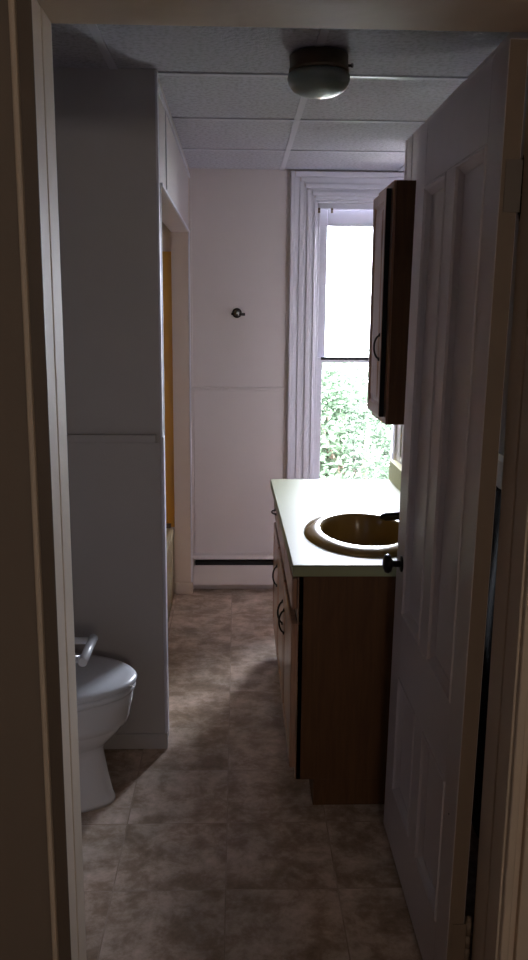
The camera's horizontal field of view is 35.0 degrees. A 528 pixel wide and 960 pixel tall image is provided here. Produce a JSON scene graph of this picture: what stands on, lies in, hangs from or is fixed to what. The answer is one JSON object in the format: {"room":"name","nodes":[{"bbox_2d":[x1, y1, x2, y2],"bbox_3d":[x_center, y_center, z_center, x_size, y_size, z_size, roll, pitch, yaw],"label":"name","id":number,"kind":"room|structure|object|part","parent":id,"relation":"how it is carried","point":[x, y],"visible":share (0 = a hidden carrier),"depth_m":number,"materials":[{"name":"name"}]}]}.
{"room":"bathroom","nodes":[
{"label":"bathroom","id":0,"kind":"room"},
{"bbox_2d":[0,0,52,959],"bbox_3d":[-0.047,-0.060,1.497,3.200,2.600,0.138,0,11,-2],"label":"wall","id":1,"kind":"structure","parent":0,"point":[25,914],"depth_m":1.48,"materials":[{"name":"beige paint"}]},
{"bbox_2d":[8,0,527,959],"bbox_3d":[0.047,0.173,1.548,1.049,2.125,0.178,0,11,-2],"label":"door frame","id":2,"kind":"structure","parent":1,"relation":"in","point":[500,928],"depth_m":1.48,"materials":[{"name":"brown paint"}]},
{"bbox_3d":[-0.392,0.226,1.464,0.010,2.045,0.016,0,11,-2],"label":"casing","id":3,"kind":"part","parent":2,"relation":"part of","materials":[{"name":"wood"}]},
{"bbox_2d":[382,38,527,959],"bbox_3d":[0.408,0.143,1.998,0.133,1.991,0.746,1,11,-2],"label":"panelled door","id":4,"kind":"structure","parent":2,"relation":"attached to","point":[469,179],"depth_m":1.83,"materials":[{"name":"white paint"}]},
{"bbox_3d":[0.356,0.233,2.323,0.053,0.055,0.055,1,11,-2],"label":"door knob","id":5,"kind":"part","parent":4,"relation":"part of","materials":[{"name":"brown metal"}]},
{"bbox_3d":[0.380,0.233,2.324,0.006,0.048,0.048,1,11,-2],"label":"knob plate","id":6,"kind":"part","parent":4,"relation":"part of","materials":[{"name":"black metal"}]},
{"bbox_3d":[0.392,0.744,2.270,0.035,0.350,0.224,1,11,-2],"label":"door panel","id":7,"kind":"part","parent":4,"relation":"part of","materials":[{"name":"white paint"}]},
{"bbox_3d":[0.409,-0.158,2.092,0.035,1.130,0.224,1,11,-2],"label":"door panel","id":8,"kind":"part","parent":4,"relation":"part of","materials":[{"name":"white paint"}]},
{"bbox_3d":[0.402,0.804,1.964,0.035,0.350,0.227,1,11,-2],"label":"door panel","id":9,"kind":"part","parent":4,"relation":"part of","materials":[{"name":"white paint"}]},
{"bbox_3d":[0.419,-0.098,1.787,0.035,1.130,0.227,1,11,-2],"label":"door panel","id":10,"kind":"part","parent":4,"relation":"part of","materials":[{"name":"white paint"}]},
{"bbox_3d":[0.518,0.189,1.484,0.111,2.125,0.018,0,11,-2],"label":"casing","id":11,"kind":"part","parent":2,"relation":"part of","materials":[{"name":"wood"}]},
{"bbox_2d":[53,67,163,441],"bbox_3d":[-0.776,-0.161,2.827,0.866,2.272,0.090,0,11,-2],"label":"wall partition","id":12,"kind":"structure","parent":0,"point":[105,132],"depth_m":2.68,"materials":[{"name":"white paint"}]},
{"bbox_2d":[67,434,164,732],"bbox_3d":[-0.781,0.382,2.878,0.862,1.088,0.020,0,11,-2],"label":"wall panel","id":13,"kind":"object","parent":12,"relation":"attached to","point":[115,479],"depth_m":2.87,"materials":[{"name":"white paint"}]},
{"bbox_2d":[155,70,168,732],"bbox_3d":[-0.341,-0.153,2.811,0.011,2.270,0.041,0,11,-2],"label":"trim","id":14,"kind":"structure","parent":12,"relation":"attached to","point":[162,437],"depth_m":2.79,"materials":[{"name":"grey wood"}]},
{"bbox_2d":[162,222,175,592],"bbox_3d":[-0.873,-0.489,4.492,0.776,2.272,0.073,0,11,-2],"label":"wall","id":15,"kind":"structure","parent":0,"point":[166,234],"depth_m":4.32,"materials":[{"name":"beige paint"}]},
{"bbox_2d":[175,582,192,594],"bbox_3d":[-0.444,0.604,4.658,0.098,0.070,0.010,0,11,-2],"label":"baseboard","id":16,"kind":"structure","parent":15,"relation":"attached to","point":[181,588],"depth_m":4.65,"materials":[{"name":"beige paint"}]},
{"bbox_2d":[159,80,190,582],"bbox_3d":[-0.416,-0.332,3.712,0.090,2.272,1.691,0,11,-2],"label":"wall","id":17,"kind":"structure","parent":0,"point":[179,240],"depth_m":4.39,"materials":[{"name":"beige paint"}]},
{"bbox_2d":[158,82,189,232],"bbox_3d":[-0.358,-1.259,3.490,0.008,0.298,1.773,0,11,-2],"label":"trim","id":18,"kind":"structure","parent":17,"relation":"attached to","point":[163,188],"depth_m":3.04,"materials":[{"name":"grey wood"}]},
{"bbox_2d":[160,185,192,735],"bbox_3d":[-0.414,-0.163,3.700,0.098,1.945,1.618,0,11,-2],"label":"trim","id":19,"kind":"structure","parent":17,"relation":"attached to","point":[189,309],"depth_m":4.36,"materials":[{"name":"grey wood"}]},
{"bbox_2d":[81,589,478,959],"bbox_3d":[-0.057,1.285,1.705,3.200,0.120,6.650,0,11,-2],"label":"floor","id":20,"kind":"structure","parent":0,"point":[209,845],"depth_m":2.48,"materials":[{"name":"tile"}]},
{"bbox_2d":[75,653,136,812],"bbox_3d":[-0.798,0.654,2.613,0.802,0.755,0.472,0,11,-2],"label":"toilet","id":21,"kind":"object","parent":20,"relation":"on","point":[105,686],"visible":0.43,"depth_m":2.58,"materials":[{"name":"white ceramic"}]},
{"bbox_3d":[-0.709,0.840,2.652,0.594,0.378,0.366,0,11,-2],"label":"bowl","id":22,"kind":"part","parent":21,"relation":"part of","materials":[{"name":"white ceramic"}]},
{"bbox_3d":[-0.663,0.617,2.610,0.532,0.024,0.380,0,11,-2],"label":"lid","id":23,"kind":"part","parent":21,"relation":"part of","materials":[{"name":"white plastic"}]},
{"bbox_3d":[-0.665,0.641,2.614,0.528,0.022,0.374,0,11,-2],"label":"seat","id":24,"kind":"part","parent":21,"relation":"part of","materials":[{"name":"white plastic"}]},
{"bbox_2d":[166,528,174,620],"bbox_3d":[-0.857,0.602,3.847,0.768,0.380,1.600,0,11,-2],"label":"bathtub","id":25,"kind":"object","parent":20,"relation":"on","point":[169,532],"visible":0.15,"depth_m":4.39,"materials":[{"name":"beige ceramic"}]},
{"bbox_2d":[162,251,174,527],"bbox_3d":[-0.847,-0.307,3.671,0.773,1.469,1.606,0,11,-2],"label":"shower surround","id":26,"kind":"object","parent":25,"relation":"on","point":[166,255],"visible":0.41,"depth_m":4.46,"materials":[{"name":"orange plastic"}]},
{"bbox_2d":[271,502,395,804],"bbox_3d":[0.330,0.537,3.240,0.578,0.762,1.304,0,11,-2],"label":"vanity cabinet","id":27,"kind":"object","parent":20,"relation":"on","point":[333,636],"visible":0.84,"depth_m":2.60,"materials":[{"name":"brown wood"}]},
{"bbox_3d":[0.045,0.398,3.473,0.025,0.090,0.007,0,11,-2],"label":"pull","id":28,"kind":"part","parent":27,"relation":"part of","materials":[{"name":"brown metal"}]},
{"bbox_3d":[0.060,0.138,3.596,0.018,0.098,0.411,0,11,-2],"label":"drawer","id":29,"kind":"part","parent":27,"relation":"part of","materials":[{"name":"brown wood"}]},
{"bbox_3d":[0.057,0.468,3.661,0.018,0.480,0.411,0,11,-2],"label":"door","id":30,"kind":"part","parent":27,"relation":"part of","materials":[{"name":"brown wood"}]},
{"bbox_3d":[0.059,0.482,3.046,0.025,0.090,0.007,0,11,-2],"label":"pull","id":31,"kind":"part","parent":27,"relation":"part of","materials":[{"name":"brown metal"}]},
{"bbox_3d":[0.073,0.222,3.170,0.018,0.098,0.411,0,11,-2],"label":"drawer","id":32,"kind":"part","parent":27,"relation":"part of","materials":[{"name":"brown wood"}]},
{"bbox_3d":[0.061,0.500,2.954,0.025,0.090,0.007,0,11,-2],"label":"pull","id":33,"kind":"part","parent":27,"relation":"part of","materials":[{"name":"brown metal"}]},
{"bbox_3d":[0.071,0.552,3.234,0.018,0.480,0.411,0,11,-2],"label":"door","id":34,"kind":"part","parent":27,"relation":"part of","materials":[{"name":"brown wood"}]},
{"bbox_3d":[0.084,0.636,2.808,0.018,0.480,0.411,0,11,-2],"label":"door","id":35,"kind":"part","parent":27,"relation":"part of","materials":[{"name":"brown wood"}]},
{"bbox_3d":[0.087,0.306,2.743,0.018,0.098,0.411,0,11,-2],"label":"drawer","id":36,"kind":"part","parent":27,"relation":"part of","materials":[{"name":"brown wood"}]},
{"bbox_3d":[0.089,0.492,3.223,0.018,0.672,1.304,0,11,-2],"label":"frame","id":37,"kind":"part","parent":27,"relation":"part of","materials":[{"name":"brown wood"}]},
{"bbox_2d":[270,460,401,576],"bbox_3d":[0.336,0.099,3.155,0.572,0.126,1.341,0,11,-2],"label":"countertop","id":38,"kind":"structure","parent":27,"relation":"on","point":[298,502],"depth_m":3.24,"materials":[{"name":"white laminate"}]},
{"bbox_2d":[304,512,398,557],"bbox_3d":[0.341,0.251,2.874,0.410,0.176,0.570,0,11,-2],"label":"sink","id":39,"kind":"object","parent":38,"relation":"in","point":[360,534],"visible":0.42,"depth_m":3.00,"materials":[{"name":"brown ceramic"}]},
{"bbox_2d":[379,511,398,520],"bbox_3d":[0.489,0.145,2.858,0.192,0.078,0.150,0,11,-2],"label":"faucet","id":40,"kind":"object","parent":38,"relation":"on","point":[386,516],"visible":0.11,"depth_m":2.84,"materials":[{"name":"silver metal"}]},
{"bbox_3d":[0.370,0.661,2.610,0.537,0.762,0.018,0,11,-2],"label":"panel","id":41,"kind":"part","parent":27,"relation":"part of","materials":[{"name":"brown wood"}]},
{"bbox_2d":[51,23,510,171],"bbox_3d":[-0.090,-1.383,2.937,2.500,0.104,3.200,0,11,-2],"label":"ceiling","id":42,"kind":"structure","parent":0,"point":[231,102],"depth_m":2.73,"materials":[{"name":"tile"}]},
{"bbox_2d":[287,47,353,98],"bbox_3d":[0.163,-1.170,2.426,0.192,0.112,0.183,0,11,-2],"label":"ceiling light","id":43,"kind":"object","parent":42,"relation":"attached to","point":[314,72],"visible":1,"depth_m":2.36,"materials":[{"name":"silver metal"}]},
{"bbox_3d":[0.159,-1.148,2.430,0.183,0.066,0.183,0,11,-2],"label":"lamp shade","id":44,"kind":"part","parent":43,"relation":"part of","materials":[{"name":"white glass"}]},
{"bbox_2d":[191,168,403,588],"bbox_3d":[0.352,-0.512,4.658,1.504,2.272,0.187,0,11,-2],"label":"wall","id":45,"kind":"structure","parent":0,"point":[239,216],"depth_m":4.44,"materials":[{"name":"white paint"}]},
{"bbox_2d":[193,553,272,586],"bbox_3d":[0.056,0.508,4.716,0.909,0.183,0.066,0,11,-2],"label":"baseboard heater","id":46,"kind":"object","parent":45,"relation":"attached to","point":[208,568],"visible":0.46,"depth_m":4.68,"materials":[{"name":"white metal"}]},
{"bbox_2d":[193,553,272,558],"bbox_3d":[0.058,0.427,4.698,0.906,0.017,0.058,0,11,-2],"label":"hood","id":47,"kind":"object","parent":46,"relation":"attached to","point":[195,555],"depth_m":4.67,"materials":[{"name":"metal"}]},
{"bbox_3d":[0.056,0.503,4.746,0.906,0.182,0.006,0,11,-2],"label":"plate","id":48,"kind":"part","parent":46,"relation":"part of","materials":[{"name":"black metal"}]},
{"bbox_2d":[231,308,244,317],"bbox_3d":[-0.137,-0.885,4.439,0.073,0.054,0.070,0,11,-2],"label":"towel bar bracket","id":49,"kind":"object","parent":45,"relation":"attached to","point":[236,312],"visible":1,"depth_m":4.42,"materials":[{"name":"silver metal"}]},
{"bbox_3d":[-0.143,-0.884,4.432,0.034,0.034,0.058,0,11,-2],"label":"post","id":50,"kind":"part","parent":49,"relation":"part of","materials":[{"name":"silver metal"}]},
{"bbox_2d":[189,168,288,588],"bbox_3d":[-0.139,-0.494,4.546,0.516,2.272,0.010,0,11,-2],"label":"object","id":51,"kind":"structure","parent":45,"relation":"attached to","point":[238,431],"depth_m":4.63,"materials":[{"name":"white paint"}]},
{"bbox_2d":[287,171,403,478],"bbox_3d":[0.520,-0.737,4.640,0.784,1.804,0.327,0,11,-2],"label":"window","id":52,"kind":"structure","parent":45,"relation":"in","point":[339,191],"depth_m":4.48,"materials":[{"name":"grey wood"}]},
{"bbox_3d":[0.199,-0.713,4.503,0.134,1.804,0.030,0,11,-2],"label":"casing","id":53,"kind":"part","parent":52,"relation":"part of","materials":[{"name":"grey wood"}]},
{"bbox_3d":[0.523,-1.058,4.570,0.492,0.810,0.030,0,11,-2],"label":"sash","id":54,"kind":"part","parent":52,"relation":"part of","materials":[{"name":"grey"}]},
{"bbox_3d":[0.518,-0.289,4.684,0.492,0.783,0.030,0,11,-2],"label":"sash","id":55,"kind":"part","parent":52,"relation":"part of","materials":[{"name":"grey"}]},
{"bbox_2d":[395,32,527,825],"bbox_3d":[0.901,-0.126,2.721,0.528,2.272,2.219,0,11,-2],"label":"wall","id":56,"kind":"structure","parent":0,"point":[519,35],"depth_m":2.28,"materials":[{"name":"grey paint"}]},
{"bbox_2d":[367,180,415,424],"bbox_3d":[0.497,-0.590,2.845,0.274,0.772,0.293,0,11,-2],"label":"upper cabinet","id":57,"kind":"object","parent":56,"relation":"attached to","point":[394,206],"visible":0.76,"depth_m":2.73,"materials":[{"name":"brown wood"}]},
{"bbox_3d":[0.374,-0.442,2.782,0.025,0.086,0.007,0,11,-2],"label":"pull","id":58,"kind":"part","parent":57,"relation":"part of","materials":[{"name":"brown metal"}]},
{"bbox_3d":[0.390,-0.593,2.853,0.018,0.730,0.257,0,11,-2],"label":"door","id":59,"kind":"part","parent":57,"relation":"part of","materials":[{"name":"brown wood"}]},
{"bbox_3d":[0.410,-0.590,2.842,0.018,0.772,0.293,0,11,-2],"label":"frame","id":60,"kind":"part","parent":57,"relation":"part of","materials":[{"name":"brown wood"}]},
{"bbox_2d":[389,460,401,490],"bbox_3d":[0.606,0.082,3.160,0.032,0.090,1.340,0,11,-2],"label":"backsplash","id":61,"kind":"structure","parent":56,"relation":"attached to","point":[395,468],"depth_m":3.68,"materials":[{"name":"yellow laminate"}]},
{"bbox_2d":[393,134,412,459],"bbox_3d":[0.608,-0.720,3.661,0.012,1.470,0.141,0,11,-2],"label":"trim","id":62,"kind":"structure","parent":56,"relation":"attached to","point":[406,141],"depth_m":3.59,"materials":[{"name":"grey paint"}]},
{"bbox_2d":[498,452,503,461],"bbox_3d":[0.654,-0.006,1.987,0.012,0.020,0.740,0,11,-2],"label":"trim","id":63,"kind":"structure","parent":56,"relation":"attached to","point":[501,455],"depth_m":2.26,"materials":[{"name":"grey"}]},
{"bbox_3d":[0.635,0.015,2.103,0.042,0.060,0.030,0,11,-2],"label":"coat hook","id":64,"kind":"object","parent":56,"relation":"attached to","visible":0},
{"bbox_2d":[472,486,501,838],"bbox_3d":[0.617,0.502,2.197,0.062,0.984,0.376,0,11,-2],"label":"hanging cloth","id":65,"kind":"object","parent":64,"relation":"hanging from","point":[478,783],"visible":0.14,"depth_m":2.22,"materials":[{"name":"grey fabric"}]},
{"bbox_3d":[-1.284,-0.224,3.128,0.130,2.272,3.200,0,11,-2],"label":"wall","id":66,"kind":"structure","parent":0,"visible":0},
{"bbox_2d":[74,634,97,666],"bbox_3d":[-0.854,0.347,2.459,0.690,0.344,0.380,0,11,-2],"label":"support rail","id":67,"kind":"object","parent":66,"relation":"attached to","point":[90,641],"visible":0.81,"depth_m":2.48,"materials":[{"name":"white metal"}]},
{"bbox_2d":[104,733,167,748],"bbox_3d":[-0.781,0.935,2.990,0.872,0.058,0.014,0,11,-2],"label":"baseboard","id":68,"kind":"structure","parent":66,"relation":"attached to","point":[119,740],"depth_m":2.99,"materials":[{"name":"white paint"}]},
{"label":"outside","id":69,"kind":"structure","parent":0,"visible":0},
{"bbox_2d":[321,383,390,478],"bbox_3d":[0.969,-1.569,32.760,44.000,0.100,55.200,0,11,-2],"label":"ground","id":70,"kind":"structure","parent":69,"point":[346,383],"depth_m":38.62,"materials":[{"name":"green plant"}]},
{"bbox_2d":[320,346,391,478],"bbox_3d":[1.304,0.560,10.463,4.473,4.355,4.386,7,13,29],"label":"tree","id":71,"kind":"object","parent":70,"relation":"on","point":[365,436],"visible":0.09,"depth_m":10.08,"materials":[{"name":"green plant"}]}
]}

